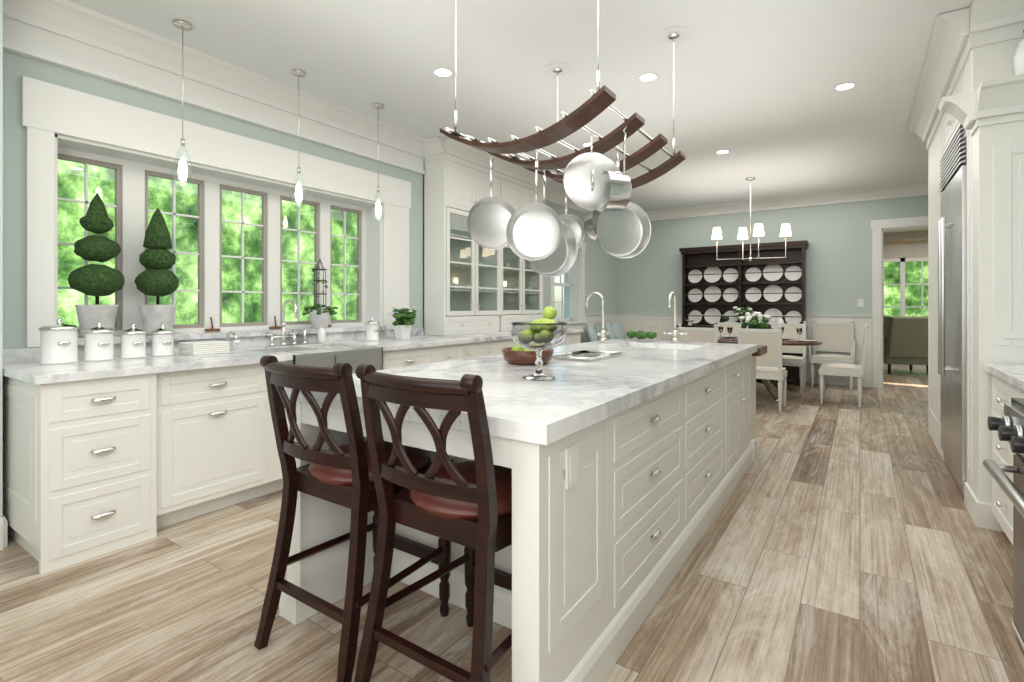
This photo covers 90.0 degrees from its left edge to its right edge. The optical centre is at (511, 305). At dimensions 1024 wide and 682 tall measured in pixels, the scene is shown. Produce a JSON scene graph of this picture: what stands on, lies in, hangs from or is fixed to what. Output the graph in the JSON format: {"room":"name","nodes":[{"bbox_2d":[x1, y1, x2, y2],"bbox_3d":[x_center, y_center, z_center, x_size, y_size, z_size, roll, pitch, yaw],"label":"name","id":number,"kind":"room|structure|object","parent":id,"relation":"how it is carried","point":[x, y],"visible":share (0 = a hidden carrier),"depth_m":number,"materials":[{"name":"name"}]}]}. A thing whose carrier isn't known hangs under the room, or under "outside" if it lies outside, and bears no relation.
{"room":"kitchen","nodes":[
{"label":"kitchen","id":0,"kind":"room"},
{"bbox_2d":[365,317,379,340],"bbox_3d":[-1.289,0.212,4.721,0.132,0.214,0.131,0,0,34],"label":"canister","id":1,"kind":"object","parent":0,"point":[372,329],"visible":1,"depth_m":4.67,"materials":[{"name":"white ceramic"}]},
{"bbox_2d":[0,0,927,517],"bbox_3d":[3.088,-0.260,4.962,8.070,3.000,15.920,0,0,34],"label":"wall","id":2,"kind":"structure","parent":0,"point":[838,264],"depth_m":7.83,"materials":[{"name":"grey paint"}]},
{"bbox_2d":[3,328,422,363],"bbox_3d":[-1.914,0.282,4.188,0.020,0.076,3.366,0,0,34],"label":"backsplash","id":3,"kind":"structure","parent":2,"relation":"attached to","point":[9,355],"depth_m":3.96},
{"bbox_2d":[21,76,410,347],"bbox_3d":[-2.042,-0.530,4.236,0.360,1.540,3.030,0,0,34],"label":"kitchen window","id":4,"kind":"structure","parent":2,"relation":"in","point":[134,147],"depth_m":3.88,"materials":[{"name":"white paint"}]},
{"bbox_2d":[68,193,124,337],"bbox_3d":[-2.636,-0.261,3.254,0.281,0.920,0.295,0,0,34],"label":"topiary","id":5,"kind":"object","parent":4,"relation":"on","point":[96,280],"visible":0.98,"depth_m":3.19,"materials":[{"name":"plant"}]},
{"bbox_2d":[134,208,178,334],"bbox_3d":[-2.442,-0.241,3.536,0.250,0.880,0.256,0,0,34],"label":"topiary","id":6,"kind":"object","parent":4,"relation":"on","point":[157,278],"visible":0.98,"depth_m":3.47,"materials":[{"name":"plant"}]},
{"bbox_2d":[302,259,337,327],"bbox_3d":[-1.728,-0.112,4.604,0.283,0.621,0.302,0,0,34],"label":"obelisk","id":7,"kind":"object","parent":4,"relation":"on","point":[318,317],"visible":1,"depth_m":4.55,"materials":[{"name":"metal"}]},
{"bbox_2d":[423,140,502,219],"bbox_3d":[-0.523,-1.408,5.958,0.291,0.697,1.048,0,0,34],"label":"upper cabinet","id":8,"kind":"object","parent":2,"relation":"attached to","point":[456,176],"depth_m":5.58,"materials":[{"name":"white paint"}]},
{"bbox_2d":[0,0,927,549],"bbox_3d":[1.179,-0.260,4.047,5.300,3.000,11.620,0,0,34],"label":"trim","id":9,"kind":"structure","parent":2,"relation":"attached to","point":[66,34],"depth_m":4.07,"materials":[{"name":"white paint"}]},
{"bbox_2d":[503,160,542,210],"bbox_3d":[0.001,-1.408,6.729,0.291,0.697,1.048,0,0,34],"label":"upper cabinet","id":10,"kind":"object","parent":2,"relation":"attached to","point":[518,185],"depth_m":6.58,"materials":[{"name":"white paint"}]},
{"bbox_2d":[550,242,586,328],"bbox_3d":[0.803,-0.345,8.432,0.370,1.490,1.210,0,0,34],"label":"window","id":11,"kind":"structure","parent":2,"relation":"in","point":[573,284],"depth_m":8.77,"materials":[{"name":"white paint"}]},
{"bbox_2d":[883,239,927,242],"bbox_3d":[8.493,-0.069,10.452,3.500,2.578,0.073,0,0,34],"label":"curtain","id":12,"kind":"object","parent":2,"relation":"hanging from","point":[905,241],"visible":0.12,"depth_m":10.63,"materials":[{"name":"fabric"}]},
{"bbox_2d":[883,257,927,316],"bbox_3d":[8.298,0.115,10.876,1.400,2.250,0.080,0,0,34],"label":"window","id":13,"kind":"structure","parent":2,"relation":"in","point":[902,284],"depth_m":10.85,"materials":[{"name":"white paint"}]},
{"bbox_2d":[939,28,962,155],"bbox_3d":[3.443,-1.478,3.427,0.751,0.556,1.060,0,0,34],"label":"upper cabinet","id":14,"kind":"object","parent":2,"relation":"attached to","point":[951,90],"depth_m":3.45,"materials":[{"name":"white paint"}]},
{"bbox_2d":[967,0,1023,131],"bbox_3d":[2.957,-1.323,2.718,0.759,0.566,0.220,0,0,34],"label":"upper cabinet","id":15,"kind":"object","parent":2,"relation":"attached to","point":[972,79],"depth_m":2.90,"materials":[{"name":"white paint"}]},
{"bbox_2d":[0,363,1023,681],"bbox_3d":[3.366,1.300,5.015,8.470,0.120,16.320,0,0,34],"label":"floor","id":16,"kind":"structure","parent":0,"point":[844,539],"depth_m":2.19,"materials":[{"name":"brown wood"}]},
{"bbox_2d":[3,372,178,573],"bbox_3d":[-2.355,0.800,2.817,0.831,0.880,0.560,0,0,34],"label":"base cabinet","id":17,"kind":"object","parent":16,"relation":"on","point":[103,457],"depth_m":2.55,"materials":[{"name":"white paint"}]},
{"bbox_2d":[3,329,582,383],"bbox_3d":[-0.938,0.340,4.884,0.852,0.040,5.616,0,0,34],"label":"countertop","id":18,"kind":"structure","parent":17,"relation":"on","point":[29,371],"depth_m":2.98,"materials":[{"name":"white stone"}]},
{"bbox_2d":[38,318,79,364],"bbox_3d":[-2.515,0.195,2.846,0.172,0.249,0.170,0,0,34],"label":"canister","id":19,"kind":"object","parent":18,"relation":"on","point":[59,342],"visible":1,"depth_m":2.79,"materials":[{"name":"white ceramic"}]},
{"bbox_2d":[82,322,115,360],"bbox_3d":[-2.414,0.207,2.995,0.152,0.224,0.150,0,0,34],"label":"canister","id":20,"kind":"object","parent":18,"relation":"on","point":[98,342],"visible":1,"depth_m":2.94,"materials":[{"name":"white ceramic"}]},
{"bbox_2d":[119,324,146,358],"bbox_3d":[-2.319,0.214,3.135,0.140,0.209,0.139,0,0,34],"label":"canister","id":21,"kind":"object","parent":18,"relation":"on","point":[133,342],"visible":1,"depth_m":3.09,"materials":[{"name":"white ceramic"}]},
{"bbox_2d":[150,324,174,356],"bbox_3d":[-2.229,0.217,3.268,0.132,0.204,0.131,0,0,34],"label":"canister","id":22,"kind":"object","parent":18,"relation":"on","point":[162,340],"visible":1,"depth_m":3.22,"materials":[{"name":"white ceramic"}]},
{"bbox_2d":[179,340,229,354],"bbox_3d":[-2.054,0.281,3.421,0.204,0.076,0.230,0,0,34],"label":"towels","id":23,"kind":"object","parent":18,"relation":"on","point":[202,347],"visible":1,"depth_m":3.36,"materials":[{"name":"white fabric"}]},
{"bbox_2d":[226,331,240,343],"bbox_3d":[-2.011,0.250,3.676,0.180,0.138,0.056,0,0,34],"label":"faucet","id":24,"kind":"object","parent":18,"relation":"on","point":[236,341],"visible":0.77,"depth_m":3.64,"materials":[{"name":"silver metal"}]},
{"bbox_2d":[267,299,306,346],"bbox_3d":[-1.740,0.134,4.071,0.216,0.370,0.337,0,0,34],"label":"sink faucet","id":25,"kind":"object","parent":18,"relation":"on","point":[282,337],"visible":1,"depth_m":4.07,"materials":[{"name":"silver metal"}]},
{"bbox_2d":[317,322,325,342],"bbox_3d":[-1.625,0.231,4.369,0.068,0.177,0.066,0,0,34],"label":"soap dispenser","id":26,"kind":"object","parent":18,"relation":"on","point":[321,334],"visible":1,"depth_m":4.35,"materials":[{"name":"white ceramic"}]},
{"bbox_2d":[388,306,416,338],"bbox_3d":[-1.059,0.162,4.959,0.282,0.314,0.313,0,0,34],"label":"potted plant","id":27,"kind":"object","parent":18,"relation":"on","point":[405,317],"depth_m":4.91,"materials":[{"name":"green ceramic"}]},
{"bbox_2d":[423,316,478,335],"bbox_3d":[-0.665,0.219,5.749,0.291,0.199,0.542,0,0,34],"label":"base cabinet","id":28,"kind":"object","parent":18,"relation":"on","point":[432,325],"depth_m":5.56,"materials":[{"name":"white paint"}]},
{"bbox_2d":[475,312,502,332],"bbox_3d":[-0.400,0.219,6.139,0.291,0.199,0.589,0,0,34],"label":"base cabinet","id":29,"kind":"object","parent":18,"relation":"on","point":[488,321],"depth_m":6.10,"materials":[{"name":"white paint"}]},
{"bbox_2d":[499,312,526,330],"bbox_3d":[-0.122,0.219,6.548,0.291,0.199,0.589,0,0,34],"label":"base cabinet","id":30,"kind":"object","parent":18,"relation":"on","point":[508,317],"depth_m":6.46,"materials":[{"name":"white paint"}]},
{"bbox_2d":[527,312,542,321],"bbox_3d":[0.143,0.219,6.938,0.291,0.199,0.542,0,0,34],"label":"base cabinet","id":31,"kind":"object","parent":18,"relation":"on","point":[531,316],"depth_m":6.90,"materials":[{"name":"white paint"}]},
{"bbox_2d":[179,360,282,521],"bbox_3d":[-2.045,0.800,3.274,0.831,0.880,0.683,0,0,34],"label":"base cabinet","id":32,"kind":"object","parent":16,"relation":"on","point":[228,452],"depth_m":3.07,"materials":[{"name":"white paint"}]},
{"bbox_2d":[279,348,386,419],"bbox_3d":[-1.606,0.800,3.920,0.831,0.880,0.880,0,0,34],"label":"base cabinet","id":33,"kind":"object","parent":16,"relation":"on","point":[319,357],"depth_m":3.77,"materials":[{"name":"white paint"}]},
{"bbox_2d":[254,355,453,681],"bbox_3d":[-0.578,0.713,1.947,0.494,1.064,0.579,0,0,34],"label":"bar stool","id":34,"kind":"object","parent":16,"relation":"on","point":[336,473],"visible":0.85,"depth_m":1.78,"materials":[{"name":"brown wood"}]},
{"bbox_2d":[387,344,438,368],"bbox_3d":[-1.181,0.800,4.544,0.831,0.880,0.630,0,0,34],"label":"base cabinet","id":35,"kind":"object","parent":16,"relation":"on","point":[426,353],"depth_m":4.35,"materials":[{"name":"white paint"}]},
{"bbox_2d":[354,364,511,681],"bbox_3d":[-0.144,0.713,1.664,0.494,1.064,0.579,0,0,34],"label":"bar stool","id":36,"kind":"object","parent":16,"relation":"on","point":[467,505],"visible":0.94,"depth_m":1.49,"materials":[{"name":"brown wood"}]},
{"bbox_2d":[439,340,482,361],"bbox_3d":[-0.830,0.800,5.062,0.831,0.880,0.621,0,0,34],"label":"base cabinet","id":37,"kind":"object","parent":16,"relation":"on","point":[469,348],"depth_m":4.89,"materials":[{"name":"white paint"}]},
{"bbox_2d":[483,336,517,355],"bbox_3d":[-0.481,0.800,5.575,0.831,0.880,0.620,0,0,34],"label":"base cabinet","id":38,"kind":"object","parent":16,"relation":"on","point":[490,347],"depth_m":5.37,"materials":[{"name":"white paint"}]},
{"bbox_2d":[279,351,761,681],"bbox_3d":[0.620,0.804,3.242,1.262,0.870,3.720,0,0,34],"label":"kitchen island","id":39,"kind":"object","parent":16,"relation":"on","point":[630,465],"depth_m":1.92,"materials":[{"name":"white paint"}]},
{"bbox_2d":[284,339,766,438],"bbox_3d":[0.634,0.363,3.251,1.275,0.095,3.750,0,0,34],"label":"island countertop","id":40,"kind":"structure","parent":39,"relation":"on","point":[580,392],"depth_m":2.18,"materials":[{"name":"white stone"}]},
{"bbox_2d":[502,345,553,364],"bbox_3d":[0.086,0.263,2.795,0.284,0.102,0.284,0,0,34],"label":"bowl","id":41,"kind":"object","parent":40,"relation":"on","point":[516,355],"visible":0.69,"depth_m":2.69,"materials":[{"name":"brown wood"}]},
{"bbox_2d":[511,306,566,379],"bbox_3d":[0.117,0.158,2.218,0.246,0.312,0.246,0,0,34],"label":"pedestal bowl","id":42,"kind":"object","parent":40,"relation":"on","point":[545,332],"visible":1,"depth_m":2.14,"materials":[{"name":"clear glass"}]},
{"bbox_2d":[552,350,621,360],"bbox_3d":[0.461,0.303,3.133,0.272,0.021,0.452,0,0,34],"label":"tray","id":43,"kind":"object","parent":40,"relation":"on","point":[587,355],"visible":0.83,"depth_m":3.14,"materials":[{"name":"silver metal"}]},
{"bbox_2d":[586,292,608,342],"bbox_3d":[0.717,0.098,4.373,0.191,0.431,0.204,0,0,34],"label":"island faucet","id":44,"kind":"object","parent":40,"relation":"on","point":[602,339],"visible":1,"depth_m":4.33,"materials":[{"name":"silver metal"}]},
{"bbox_2d":[626,330,656,339],"bbox_3d":[1.138,0.261,4.540,0.285,0.087,0.156,0,0,34],"label":"artichokes","id":45,"kind":"object","parent":40,"relation":"on","point":[639,334],"visible":1,"depth_m":4.49,"materials":[{"name":"green plant"}]},
{"bbox_2d":[663,292,686,342],"bbox_3d":[1.350,0.098,4.299,0.204,0.431,0.191,0,0,34],"label":"island faucet","id":46,"kind":"object","parent":40,"relation":"on","point":[674,339],"visible":1,"depth_m":4.34,"materials":[{"name":"silver metal"}]},
{"bbox_2d":[559,332,570,345],"bbox_3d":[0.215,0.800,6.600,0.831,0.880,0.620,0,0,34],"label":"base cabinet","id":47,"kind":"object","parent":16,"relation":"on","point":[568,337],"depth_m":6.67,"materials":[{"name":"white paint"}]},
{"bbox_2d":[571,332,580,343],"bbox_3d":[0.505,0.800,7.026,0.831,0.880,0.410,0,0,34],"label":"base cabinet","id":48,"kind":"object","parent":16,"relation":"on","point":[575,336],"depth_m":6.86,"materials":[{"name":"white paint"}]},
{"bbox_2d":[647,320,660,340],"bbox_3d":[2.357,0.734,7.708,0.526,1.012,0.480,0,0,34],"label":"dining chair","id":49,"kind":"object","parent":16,"relation":"on","point":[654,327],"visible":0.19,"depth_m":7.84,"materials":[{"name":"beige fabric"}]},
{"bbox_2d":[678,324,717,342],"bbox_3d":[2.448,0.734,6.591,0.480,1.012,0.526,0,0,34],"label":"dining chair","id":50,"kind":"object","parent":16,"relation":"on","point":[707,335],"visible":0.21,"depth_m":6.37,"materials":[{"name":"beige fabric"}]},
{"bbox_2d":[717,320,747,336],"bbox_3d":[3.424,0.734,8.062,0.480,1.012,0.526,0,0,34],"label":"dining chair","id":51,"kind":"object","parent":16,"relation":"on","point":[724,332],"visible":0.1,"depth_m":8.28,"materials":[{"name":"beige fabric"}]},
{"bbox_2d":[677,240,808,385],"bbox_3d":[3.804,0.110,8.568,1.980,2.260,0.526,0,0,34],"label":"china hutch","id":52,"kind":"object","parent":16,"relation":"on","point":[733,289],"visible":0.69,"depth_m":8.62,"materials":[{"name":"brown wood"}]},
{"bbox_2d":[738,325,786,411],"bbox_3d":[3.049,0.734,6.231,0.480,1.012,0.526,0,0,34],"label":"dining chair","id":53,"kind":"object","parent":16,"relation":"on","point":[769,365],"visible":0.6,"depth_m":6.00,"materials":[{"name":"white paint"}]},
{"bbox_2d":[718,337,821,401],"bbox_3d":[3.294,0.855,7.071,1.700,0.770,1.054,0,0,34],"label":"dining table","id":54,"kind":"object","parent":16,"relation":"on","point":[790,342],"visible":0.17,"depth_m":6.70,"materials":[{"name":"brown wood"}]},
{"bbox_2d":[718,326,737,339],"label":"place setting","id":55,"kind":"object","parent":54,"relation":"on","point":[729,330],"depth_m":7.26,"materials":[{"name":"white ceramic"}]},
{"bbox_2d":[739,312,770,328],"bbox_3d":[3.332,0.277,7.018,0.406,0.384,0.412,0,0,34],"label":"flower vase","id":56,"kind":"object","parent":54,"relation":"on","point":[761,321],"visible":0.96,"depth_m":6.95,"materials":[{"name":"green plant"}]},
{"bbox_2d":[781,327,791,339],"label":"place setting","id":57,"kind":"object","parent":54,"relation":"on","point":[782,328],"depth_m":7.06,"materials":[{"name":"white ceramic"}]},
{"bbox_2d":[796,328,818,341],"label":"place setting","id":58,"kind":"object","parent":54,"relation":"on","point":[799,330],"depth_m":6.72,"materials":[{"name":"white ceramic"}]},
{"bbox_2d":[767,320,805,392],"bbox_3d":[4.085,0.734,7.613,0.480,1.012,0.526,0,0,34],"label":"dining chair","id":59,"kind":"object","parent":16,"relation":"on","point":[790,331],"visible":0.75,"depth_m":7.67,"materials":[{"name":"white paint"}]},
{"bbox_2d":[809,320,855,389],"bbox_3d":[4.889,0.734,7.816,0.618,1.012,0.526,0,0,34],"label":"dining chair","id":60,"kind":"object","parent":16,"relation":"on","point":[835,337],"depth_m":7.90,"materials":[{"name":"beige fabric"}]},
{"bbox_2d":[819,324,868,407],"bbox_3d":[4.218,0.734,6.504,0.526,1.012,0.480,0,0,34],"label":"dining chair","id":61,"kind":"object","parent":16,"relation":"on","point":[842,369],"visible":1,"depth_m":6.33,"materials":[{"name":"white paint"}]},
{"bbox_2d":[883,316,927,374],"bbox_3d":[7.174,0.715,9.386,0.840,1.050,0.942,0,0,14],"label":"armchair","id":62,"kind":"object","parent":16,"relation":"on","point":[905,340],"visible":0.75,"depth_m":9.06,"materials":[{"name":"green fabric"}]},
{"bbox_2d":[927,92,944,460],"bbox_3d":[4.050,-0.258,4.320,0.751,2.996,1.100,0,0,34],"label":"tall cabinet","id":63,"kind":"object","parent":16,"relation":"on","point":[934,158],"depth_m":4.57,"materials":[{"name":"white paint"}]},
{"bbox_2d":[938,124,965,494],"bbox_3d":[3.346,0.012,3.494,0.683,2.416,1.044,0,0,34],"label":"fridge","id":64,"kind":"object","parent":16,"relation":"on","point":[952,293],"visible":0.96,"depth_m":3.51,"materials":[{"name":"silver metal"}]},
{"bbox_2d":[963,0,1023,523],"bbox_3d":[3.084,-0.258,2.897,0.751,2.996,0.220,0,0,34],"label":"tall cabinet","id":65,"kind":"object","parent":16,"relation":"on","point":[994,156],"depth_m":2.85,"materials":[{"name":"white paint"}]},
{"bbox_2d":[983,398,1023,654],"bbox_3d":[1.763,0.767,1.131,0.949,0.945,0.972,0,0,34],"label":"range","id":66,"kind":"object","parent":16,"relation":"on","point":[1008,426],"visible":1,"depth_m":1.65,"materials":[{"name":"silver metal"}]},
{"bbox_2d":[992,375,1019,544],"bbox_3d":[2.723,0.800,2.323,0.701,0.880,0.740,0,0,34],"label":"base cabinet","id":67,"kind":"object","parent":16,"relation":"on","point":[1002,507],"depth_m":2.60,"materials":[{"name":"white paint"}]},
{"bbox_2d":[984,363,1023,390],"bbox_3d":[2.526,0.340,2.057,0.727,0.040,1.402,0,0,34],"label":"countertop","id":68,"kind":"structure","parent":67,"relation":"on","point":[1013,375],"depth_m":2.49,"materials":[{"name":"white stone"}]},
{"bbox_3d":[1.451,0.965,8.641,0.555,0.550,3.045,0,0,34],"label":"bench","id":69,"kind":"object","parent":16,"relation":"on","visible":0},
{"bbox_2d":[587,323,597,341],"bbox_3d":[1.370,0.488,8.741,0.193,0.380,0.388,0,0,34],"label":"pillow","id":70,"kind":"object","parent":69,"relation":"on","point":[592,333],"visible":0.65,"depth_m":8.62,"materials":[{"name":"teal fabric"}]},
{"bbox_2d":[595,322,608,340],"bbox_3d":[1.584,0.488,9.056,0.176,0.380,0.398,0,0,34],"label":"pillow","id":71,"kind":"object","parent":69,"relation":"on","point":[598,327],"visible":0.42,"depth_m":8.98,"materials":[{"name":"teal fabric"}]},
{"bbox_2d":[604,322,614,338],"bbox_3d":[1.786,0.488,9.353,0.182,0.380,0.396,0,0,34],"label":"pillow","id":72,"kind":"object","parent":69,"relation":"on","point":[609,328],"visible":0.56,"depth_m":9.25,"materials":[{"name":"teal fabric"}]},
{"bbox_2d":[611,321,624,338],"bbox_3d":[1.989,0.488,9.651,0.188,0.380,0.392,0,0,34],"label":"pillow","id":73,"kind":"object","parent":69,"relation":"on","point":[618,329],"visible":0.65,"depth_m":9.59,"materials":[{"name":"teal fabric"}]},
{"bbox_2d":[68,0,971,211],"bbox_3d":[1.068,-1.860,3.929,5.890,0.200,11.940,0,0,34],"label":"ceiling","id":74,"kind":"structure","parent":0,"point":[765,103],"depth_m":3.82,"materials":[{"name":"white paint"}]},
{"bbox_2d":[171,20,193,189],"bbox_3d":[-2.057,-1.242,3.200,0.124,1.034,0.124,0,0,34],"label":"pendant light","id":75,"kind":"object","parent":74,"relation":"hanging from","point":[182,25],"visible":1,"depth_m":3.19,"materials":[{"name":"glass"}]},
{"bbox_2d":[290,69,306,208],"bbox_3d":[-1.608,-1.242,3.861,0.124,1.034,0.124,0,0,34],"label":"pendant light","id":76,"kind":"object","parent":74,"relation":"hanging from","point":[298,187],"visible":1,"depth_m":3.85,"materials":[{"name":"glass"}]},
{"bbox_2d":[371,103,383,222],"bbox_3d":[-1.175,-1.242,4.498,0.124,1.034,0.124,0,0,34],"label":"pendant light","id":77,"kind":"object","parent":74,"relation":"hanging from","point":[378,106],"visible":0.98,"depth_m":4.49,"materials":[{"name":"glass"}]},
{"bbox_2d":[433,68,452,76],"bbox_3d":[-0.520,-1.757,3.860,0.148,0.005,0.148,0,0,-29],"label":"recessed light","id":78,"kind":"object","parent":74,"relation":"in","point":[445,72],"depth_m":3.86,"materials":[{"name":"white paint"}]},
{"bbox_2d":[440,0,689,276],"bbox_3d":[0.369,-0.962,3.087,1.060,1.592,1.360,0,0,34],"label":"pot rack","id":79,"kind":"object","parent":74,"relation":"hanging from","point":[544,239],"visible":1,"depth_m":2.81,"materials":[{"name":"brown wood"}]},
{"bbox_2d":[638,73,657,81],"bbox_3d":[1.047,-1.757,3.943,0.148,0.005,0.148,0,0,25],"label":"recessed light","id":80,"kind":"object","parent":74,"relation":"in","point":[647,77],"depth_m":3.94,"materials":[{"name":"white paint"}]},
{"bbox_2d":[716,150,729,153],"bbox_3d":[2.410,-1.757,5.859,0.148,0.005,0.148,0,0,25],"label":"recessed light","id":81,"kind":"object","parent":74,"relation":"in","point":[722,151],"depth_m":5.85,"materials":[{"name":"white paint"}]},
{"bbox_2d":[737,177,764,260],"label":"chandelier","id":82,"kind":"object","parent":74,"relation":"hanging from","point":[758,232],"depth_m":7.07,"materials":[{"name":"silver metal"}]},
{"bbox_2d":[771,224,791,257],"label":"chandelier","id":83,"kind":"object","parent":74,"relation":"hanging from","point":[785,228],"depth_m":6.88,"materials":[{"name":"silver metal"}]},
{"bbox_2d":[834,83,855,90],"bbox_3d":[2.671,-1.757,4.109,0.148,0.005,0.148,0,0,25],"label":"recessed light","id":84,"kind":"object","parent":74,"relation":"in","point":[845,86],"depth_m":4.11,"materials":[{"name":"white paint"}]},
{"bbox_2d":[712,227,721,249],"label":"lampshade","id":85,"kind":"object","parent":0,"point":[716,234],"depth_m":7.18,"materials":[{"name":"white fabric"}]},
{"label":"outside","id":86,"kind":"structure","parent":0,"visible":0},
{"bbox_2d":[58,159,356,325],"bbox_3d":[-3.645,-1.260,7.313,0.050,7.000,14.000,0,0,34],"label":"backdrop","id":87,"kind":"structure","parent":86,"point":[193,230],"depth_m":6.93,"materials":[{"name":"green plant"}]},
{"bbox_2d":[884,261,927,316],"bbox_3d":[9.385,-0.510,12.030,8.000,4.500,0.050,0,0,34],"label":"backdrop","id":88,"kind":"structure","parent":86,"point":[913,275],"depth_m":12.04,"materials":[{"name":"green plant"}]}
]}

